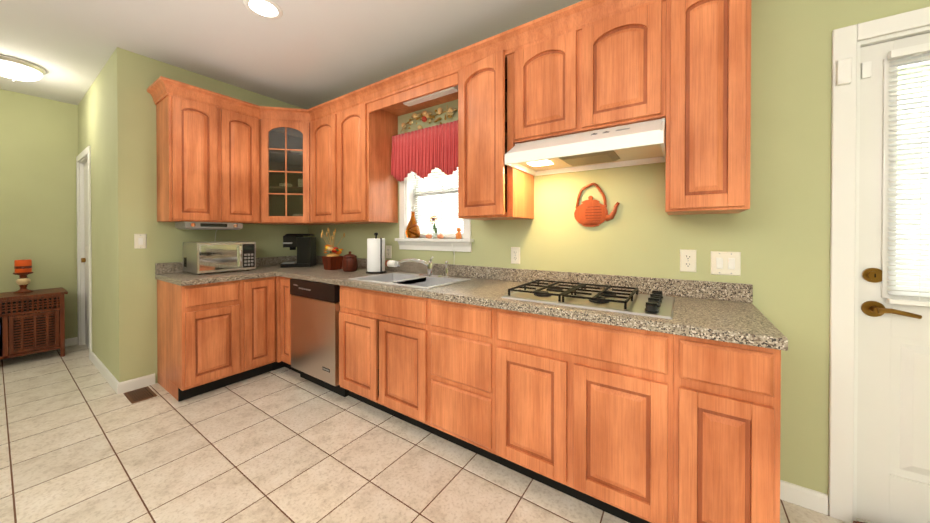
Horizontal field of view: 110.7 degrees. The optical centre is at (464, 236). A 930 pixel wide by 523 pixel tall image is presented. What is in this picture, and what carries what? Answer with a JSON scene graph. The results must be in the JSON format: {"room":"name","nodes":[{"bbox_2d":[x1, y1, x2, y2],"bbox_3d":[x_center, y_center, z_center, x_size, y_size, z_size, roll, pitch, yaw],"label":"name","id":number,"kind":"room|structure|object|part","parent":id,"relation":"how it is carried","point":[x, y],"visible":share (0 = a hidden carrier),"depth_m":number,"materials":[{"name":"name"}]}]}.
{"room":"kitchen","nodes":[
{"label":"kitchen","id":0,"kind":"room"},
{"bbox_2d":[0,89,77,338],"bbox_3d":[-5.382,-0.118,2.218,0.160,2.680,3.480,0,0,34],"label":"wall","id":1,"kind":"structure","parent":0,"point":[38,156],"depth_m":3.40,"materials":[{"name":"green paint"}]},
{"bbox_2d":[65,337,77,346],"bbox_3d":[-5.282,1.180,2.220,0.012,0.085,3.380,0,0,34],"label":"baseboard","id":2,"kind":"structure","parent":1,"relation":"attached to","point":[71,341],"depth_m":3.56,"materials":[{"name":"white paint"}]},
{"bbox_2d":[78,47,140,381],"bbox_3d":[-3.543,-0.124,3.146,2.160,2.680,0.120,0,0,34],"label":"wall","id":3,"kind":"structure","parent":0,"point":[108,118],"depth_m":2.58,"materials":[{"name":"green paint"}]},
{"bbox_2d":[76,146,91,359],"bbox_3d":[-3.970,0.163,3.428,0.804,2.102,0.136,0,0,34],"label":"door frame","id":4,"kind":"structure","parent":3,"relation":"attached to","point":[85,152],"depth_m":3.57,"materials":[{"name":"white paint"}]},
{"bbox_2d":[81,162,88,347],"bbox_3d":[-3.981,0.200,3.412,0.638,2.009,0.065,0,0,34],"label":"hall door","id":5,"kind":"structure","parent":3,"relation":"in","point":[85,259],"depth_m":3.48,"materials":[{"name":"white paint"}]},
{"bbox_2d":[91,352,154,394],"bbox_3d":[-3.109,1.175,2.901,1.183,0.085,0.215,0,0,34],"label":"baseboard","id":6,"kind":"structure","parent":3,"relation":"attached to","point":[117,386],"depth_m":2.60,"materials":[{"name":"white paint"}]},
{"bbox_2d":[139,54,307,382],"bbox_3d":[-2.289,-0.125,3.213,0.160,2.680,1.400,0,0,34],"label":"wall","id":7,"kind":"structure","parent":0,"point":[165,240],"depth_m":2.67,"materials":[{"name":"green paint"}]},
{"bbox_2d":[134,234,146,248],"bbox_3d":[-2.610,0.040,2.588,0.010,0.118,0.072,0,0,34],"label":"switch plate","id":8,"kind":"object","parent":7,"relation":"attached to","point":[140,241],"visible":1,"depth_m":2.58,"materials":[{"name":"beige plastic"}]},
{"bbox_2d":[0,0,582,108],"bbox_3d":[-1.745,-1.477,0.658,7.920,0.060,5.320,0,0,34],"label":"ceiling","id":9,"kind":"structure","parent":0,"point":[306,54],"depth_m":2.36,"materials":[{"name":"paint"}]},
{"bbox_2d":[0,54,45,80],"bbox_3d":[-3.816,-1.386,2.718,0.340,0.150,0.340,0,0,34],"label":"light","id":10,"kind":"object","parent":9,"relation":"attached to","point":[13,68],"visible":0.98,"depth_m":2.68,"materials":[{"name":"white glass"}]},
{"bbox_2d":[243,0,282,18],"bbox_3d":[-1.284,-1.453,2.050,0.216,0.006,0.216,0,0,34],"label":"recessed light","id":11,"kind":"object","parent":9,"relation":"in","point":[268,9],"visible":1,"depth_m":2.05,"materials":[{"name":"white glass"}]},
{"bbox_2d":[0,345,871,522],"bbox_3d":[-1.745,1.263,0.677,7.920,0.060,5.320,0,0,34],"label":"floor","id":12,"kind":"structure","parent":0,"point":[81,441],"depth_m":1.74,"materials":[{"name":"tile"}]},
{"bbox_2d":[0,287,67,359],"bbox_3d":[-4.522,0.890,2.935,0.454,0.655,1.100,0,0,34],"label":"cabinet","id":13,"kind":"object","parent":12,"relation":"on","point":[32,322],"visible":1,"depth_m":3.11,"materials":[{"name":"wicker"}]},
{"bbox_2d":[12,272,33,292],"bbox_3d":[-4.417,0.460,3.217,0.128,0.200,0.128,0,0,34],"label":"candle holder","id":14,"kind":"object","parent":13,"relation":"on","point":[23,281],"visible":0.98,"depth_m":3.20,"materials":[{"name":"wood"}]},
{"bbox_2d":[14,259,31,272],"bbox_3d":[-4.403,0.294,3.207,0.138,0.131,0.106,0,0,34],"label":"candle","id":15,"kind":"object","parent":14,"relation":"on","point":[22,266],"visible":1,"depth_m":3.18,"materials":[{"name":"orange wax"}]},
{"bbox_2d":[123,386,156,403],"bbox_3d":[-2.499,1.216,2.476,0.270,0.007,0.140,0,0,34],"label":"floor vent","id":16,"kind":"object","parent":12,"relation":"in","point":[139,395],"visible":1,"depth_m":2.47,"materials":[{"name":"brown metal"}]},
{"bbox_2d":[155,260,274,401],"bbox_3d":[-2.114,0.722,2.741,0.660,0.993,0.630,0,0,34],"label":"base unit","id":17,"kind":"object","parent":12,"relation":"on","point":[216,330],"depth_m":2.54,"materials":[{"name":"brown wood"}]},
{"bbox_2d":[183,241,255,274],"bbox_3d":[-2.173,0.181,2.864,0.377,0.262,0.431,0,0,34],"label":"microwave","id":18,"kind":"object","parent":17,"relation":"on","point":[199,258],"visible":1,"depth_m":2.73,"materials":[{"name":"silver metal"}]},
{"bbox_2d":[256,256,787,522],"bbox_3d":[-0.409,0.685,2.375,3.891,1.072,0.679,0,0,34],"label":"base unit","id":19,"kind":"object","parent":12,"relation":"on","point":[632,399],"depth_m":1.48,"materials":[{"name":"brown wood"}]},
{"bbox_2d":[280,234,315,267],"bbox_3d":[-1.713,0.142,3.331,0.280,0.335,0.257,0,0,-11],"label":"coffee maker","id":20,"kind":"object","parent":19,"relation":"on","point":[306,251],"visible":1,"depth_m":3.23,"materials":[{"name":"black plastic"}]},
{"bbox_2d":[290,278,348,396],"bbox_3d":[-1.033,0.788,2.811,0.625,0.861,0.660,0,0,34],"label":"dishwasher","id":21,"kind":"object","parent":19,"relation":"in","point":[315,304],"depth_m":2.51,"materials":[{"name":"silver metal"}]},
{"bbox_2d":[321,228,344,269],"bbox_3d":[-1.237,0.114,3.022,0.197,0.395,0.220,0,0,34],"label":"flower arrangement","id":22,"kind":"object","parent":19,"relation":"on","point":[333,259],"visible":1,"depth_m":2.99,"materials":[{"name":"brown"}]},
{"bbox_2d":[342,251,357,271],"bbox_3d":[-1.030,0.223,2.880,0.132,0.178,0.132,0,0,34],"label":"canister","id":23,"kind":"object","parent":19,"relation":"on","point":[349,262],"visible":1,"depth_m":2.83,"materials":[{"name":"brown ceramic"}]},
{"bbox_2d":[366,233,385,273],"bbox_3d":[-0.762,0.139,2.758,0.170,0.347,0.170,0,0,34],"label":"paper towel holder","id":24,"kind":"object","parent":19,"relation":"on","point":[375,255],"visible":1,"depth_m":2.69,"materials":[{"name":"white paper"}]},
{"bbox_2d":[339,285,437,435],"bbox_3d":[-0.403,0.788,2.397,0.875,0.865,0.638,0,0,34],"label":"base cabinet","id":25,"kind":"object","parent":19,"relation":"in","point":[385,334],"depth_m":2.09,"materials":[{"name":"brown wood"}]},
{"bbox_2d":[348,272,470,288],"bbox_3d":[-0.405,0.400,2.342,0.760,0.184,0.480,0,0,34],"label":"sink","id":26,"kind":"object","parent":19,"relation":"in","point":[408,280],"depth_m":2.40,"materials":[{"name":"silver metal"}]},
{"bbox_2d":[385,256,449,277],"bbox_3d":[-0.364,0.228,2.464,0.490,0.158,0.206,0,0,34],"label":"faucet","id":27,"kind":"object","parent":19,"relation":"on","point":[389,263],"depth_m":2.48,"materials":[{"name":"silver metal"}]},
{"bbox_2d":[155,256,787,350],"bbox_3d":[-0.587,0.293,2.111,3.894,0.130,1.311,0,0,34],"label":"countertop","id":28,"kind":"structure","parent":19,"relation":"on","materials":[{"name":"grey stone"}]},
{"bbox_2d":[495,308,673,522],"bbox_3d":[0.642,0.793,1.687,0.770,0.865,0.638,0,0,34],"label":"base cabinet","id":29,"kind":"object","parent":19,"relation":"in","point":[584,407],"depth_m":1.38,"materials":[{"name":"brown wood"}]},
{"bbox_2d":[501,280,674,318],"bbox_3d":[0.632,0.298,1.661,0.750,0.045,0.490,0,0,34],"label":"cooktop","id":30,"kind":"object","parent":19,"relation":"in","point":[655,305],"depth_m":1.56,"materials":[{"name":"silver metal"}]},
{"bbox_2d":[308,0,929,494],"bbox_3d":[0.532,-0.118,2.240,5.920,2.680,0.160,0,0,34],"label":"wall","id":31,"kind":"structure","parent":0,"point":[776,234],"depth_m":1.52,"materials":[{"name":"green paint"}]},
{"bbox_2d":[386,245,391,257],"bbox_3d":[-0.709,0.145,2.982,0.072,0.118,0.008,0,0,34],"label":"electrical outlet plate","id":32,"kind":"object","parent":31,"relation":"attached to","point":[388,251],"visible":1,"depth_m":2.98,"materials":[{"name":"beige plastic"}]},
{"bbox_2d":[391,120,457,181],"bbox_3d":[-0.263,-0.676,2.611,0.884,0.410,0.106,0,0,34],"label":"curtain valance","id":33,"kind":"object","parent":31,"relation":"attached to","point":[423,153],"visible":0.77,"depth_m":2.61,"materials":[{"name":"red fabric"}]},
{"bbox_2d":[401,104,456,132],"bbox_3d":[-0.313,-0.951,2.661,0.611,0.203,0.077,0,0,34],"label":"garland","id":34,"kind":"object","parent":31,"relation":"hanging from","point":[425,115],"visible":0.94,"depth_m":2.64,"materials":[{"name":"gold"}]},
{"bbox_2d":[395,238,473,251],"bbox_3d":[-0.241,0.069,2.724,0.810,0.100,0.190,0,0,34],"label":"window sill","id":35,"kind":"structure","parent":31,"relation":"attached to","point":[458,245],"depth_m":2.64,"materials":[{"name":"white paint"}]},
{"bbox_2d":[405,206,420,237],"bbox_3d":[-0.453,-0.123,2.810,0.132,0.282,0.132,0,0,34],"label":"bottle","id":36,"kind":"object","parent":35,"relation":"on","point":[413,229],"visible":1,"depth_m":2.77,"materials":[{"name":"brown glass"}]},
{"bbox_2d":[429,214,437,238],"bbox_3d":[-0.258,-0.082,2.674,0.084,0.201,0.053,0,0,34],"label":"sunflower vase","id":37,"kind":"object","parent":35,"relation":"on","point":[434,219],"visible":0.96,"depth_m":2.66,"materials":[{"name":"clear glass"}]},
{"bbox_2d":[455,227,461,238],"bbox_3d":[-0.049,-0.028,2.517,0.056,0.095,0.048,0,0,34],"label":"bear figurine","id":38,"kind":"object","parent":35,"relation":"on","point":[458,235],"visible":0.98,"depth_m":2.50,"materials":[{"name":"orange ceramic"}]},
{"bbox_2d":[399,168,470,238],"bbox_3d":[-0.226,-0.411,2.743,0.760,0.861,0.176,0,0,34],"label":"kitchen window","id":39,"kind":"structure","parent":31,"relation":"in","point":[406,195],"depth_m":2.86,"materials":[{"name":"white paint"}]},
{"bbox_2d":[413,167,462,237],"bbox_3d":[-0.217,-0.374,2.756,0.612,0.776,0.028,0,0,34],"label":"window blind","id":40,"kind":"object","parent":39,"relation":"attached to","point":[438,226],"visible":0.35,"depth_m":2.76,"materials":[{"name":"white plastic"}]},
{"bbox_2d":[147,0,750,224],"bbox_3d":[-0.597,-0.656,2.086,3.899,1.078,1.354,0,0,34],"label":"upper cabinets","id":41,"kind":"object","parent":31,"relation":"attached to","point":[584,85],"depth_m":1.90,"materials":[{"name":"brown wood"}]},
{"bbox_2d":[175,221,242,238],"bbox_3d":[-2.253,0.045,2.833,0.309,0.332,0.410,0,0,34],"label":"under-cabinet radio","id":42,"kind":"object","parent":41,"relation":"attached to","point":[216,226],"visible":0.96,"depth_m":2.73,"materials":[{"name":"silver metal"}]},
{"bbox_3d":[-0.597,-1.140,2.082,3.899,0.110,1.354,0,0,34],"label":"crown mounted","id":43,"kind":"part","parent":41,"relation":"part of","materials":[{"name":"brown wood"}]},
{"bbox_2d":[403,85,457,105],"bbox_3d":[-0.259,-1.050,2.378,0.530,0.056,0.090,0,0,34],"label":"light fixture","id":44,"kind":"object","parent":41,"relation":"attached to","point":[454,89],"depth_m":2.35,"materials":[{"name":"white plastic"}]},
{"bbox_2d":[505,118,665,175],"bbox_3d":[0.663,-0.478,1.782,0.764,0.147,0.443,0,0,34],"label":"range hood","id":45,"kind":"object","parent":41,"relation":"attached to","point":[628,141],"depth_m":1.68,"materials":[{"name":"white metal"}]},
{"bbox_2d":[511,247,519,263],"bbox_3d":[0.354,0.135,2.260,0.072,0.118,0.008,0,0,34],"label":"electrical outlet plate","id":46,"kind":"object","parent":31,"relation":"attached to","point":[515,255],"visible":1,"depth_m":2.26,"materials":[{"name":"beige plastic"}]},
{"bbox_2d":[574,183,619,226],"bbox_3d":[0.797,-0.193,1.950,0.260,0.269,0.040,0,0,34],"label":"plaque","id":47,"kind":"object","parent":31,"relation":"attached to","point":[590,212],"visible":1,"depth_m":1.95,"materials":[{"name":"orange metal"}]},
{"bbox_2d":[680,249,695,271],"bbox_3d":[1.179,0.130,1.700,0.072,0.118,0.008,0,0,34],"label":"electrical outlet plate","id":48,"kind":"object","parent":31,"relation":"attached to","point":[687,260],"visible":1,"depth_m":1.70,"materials":[{"name":"beige plastic"}]},
{"bbox_2d":[711,251,740,275],"bbox_3d":[1.306,0.136,1.613,0.118,0.118,0.010,0,0,34],"label":"switch plate","id":49,"kind":"object","parent":31,"relation":"attached to","point":[725,263],"visible":1,"depth_m":1.61,"materials":[{"name":"beige plastic"}]},
{"bbox_2d":[780,480,827,514],"bbox_3d":[1.496,1.185,1.489,0.250,0.085,0.012,0,0,34],"label":"baseboard","id":50,"kind":"structure","parent":31,"relation":"attached to","point":[807,498],"depth_m":1.46,"materials":[{"name":"white paint"}]},
{"bbox_2d":[836,58,851,85],"bbox_3d":[1.614,-0.700,1.370,0.042,0.105,0.022,0,0,34],"label":"sensor","id":51,"kind":"object","parent":31,"relation":"attached to","point":[843,71],"visible":0.96,"depth_m":1.36,"materials":[{"name":"white plastic"}]},
{"bbox_2d":[828,7,929,522],"bbox_3d":[2.075,0.167,1.184,1.036,2.124,0.178,0,0,34],"label":"door frame","id":52,"kind":"structure","parent":31,"relation":"attached to","point":[845,40],"depth_m":1.38,"materials":[{"name":"white paint"}]},
{"bbox_2d":[857,33,929,522],"bbox_3d":[2.043,0.205,1.138,0.860,2.024,0.102,0,0,34],"label":"entry door","id":53,"kind":"structure","parent":31,"relation":"in","point":[893,448],"depth_m":1.34,"materials":[{"name":"white paint"}]},
{"bbox_2d":[886,42,929,306],"bbox_3d":[2.028,-0.238,1.113,0.720,1.025,0.028,0,0,34],"label":"door blind","id":54,"kind":"object","parent":53,"relation":"attached to","point":[922,273],"visible":0.92,"depth_m":1.28,"materials":[{"name":"white plastic"}]},
{"label":"outside","id":55,"kind":"structure","parent":0,"visible":0},
{"bbox_2d":[419,168,462,229],"bbox_3d":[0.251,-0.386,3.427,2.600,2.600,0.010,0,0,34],"label":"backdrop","id":56,"kind":"structure","parent":55,"point":[439,200],"depth_m":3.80,"materials":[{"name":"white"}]},
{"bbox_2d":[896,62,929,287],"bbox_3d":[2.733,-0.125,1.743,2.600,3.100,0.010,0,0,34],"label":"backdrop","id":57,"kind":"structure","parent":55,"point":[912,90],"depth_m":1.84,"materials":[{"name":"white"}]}
]}

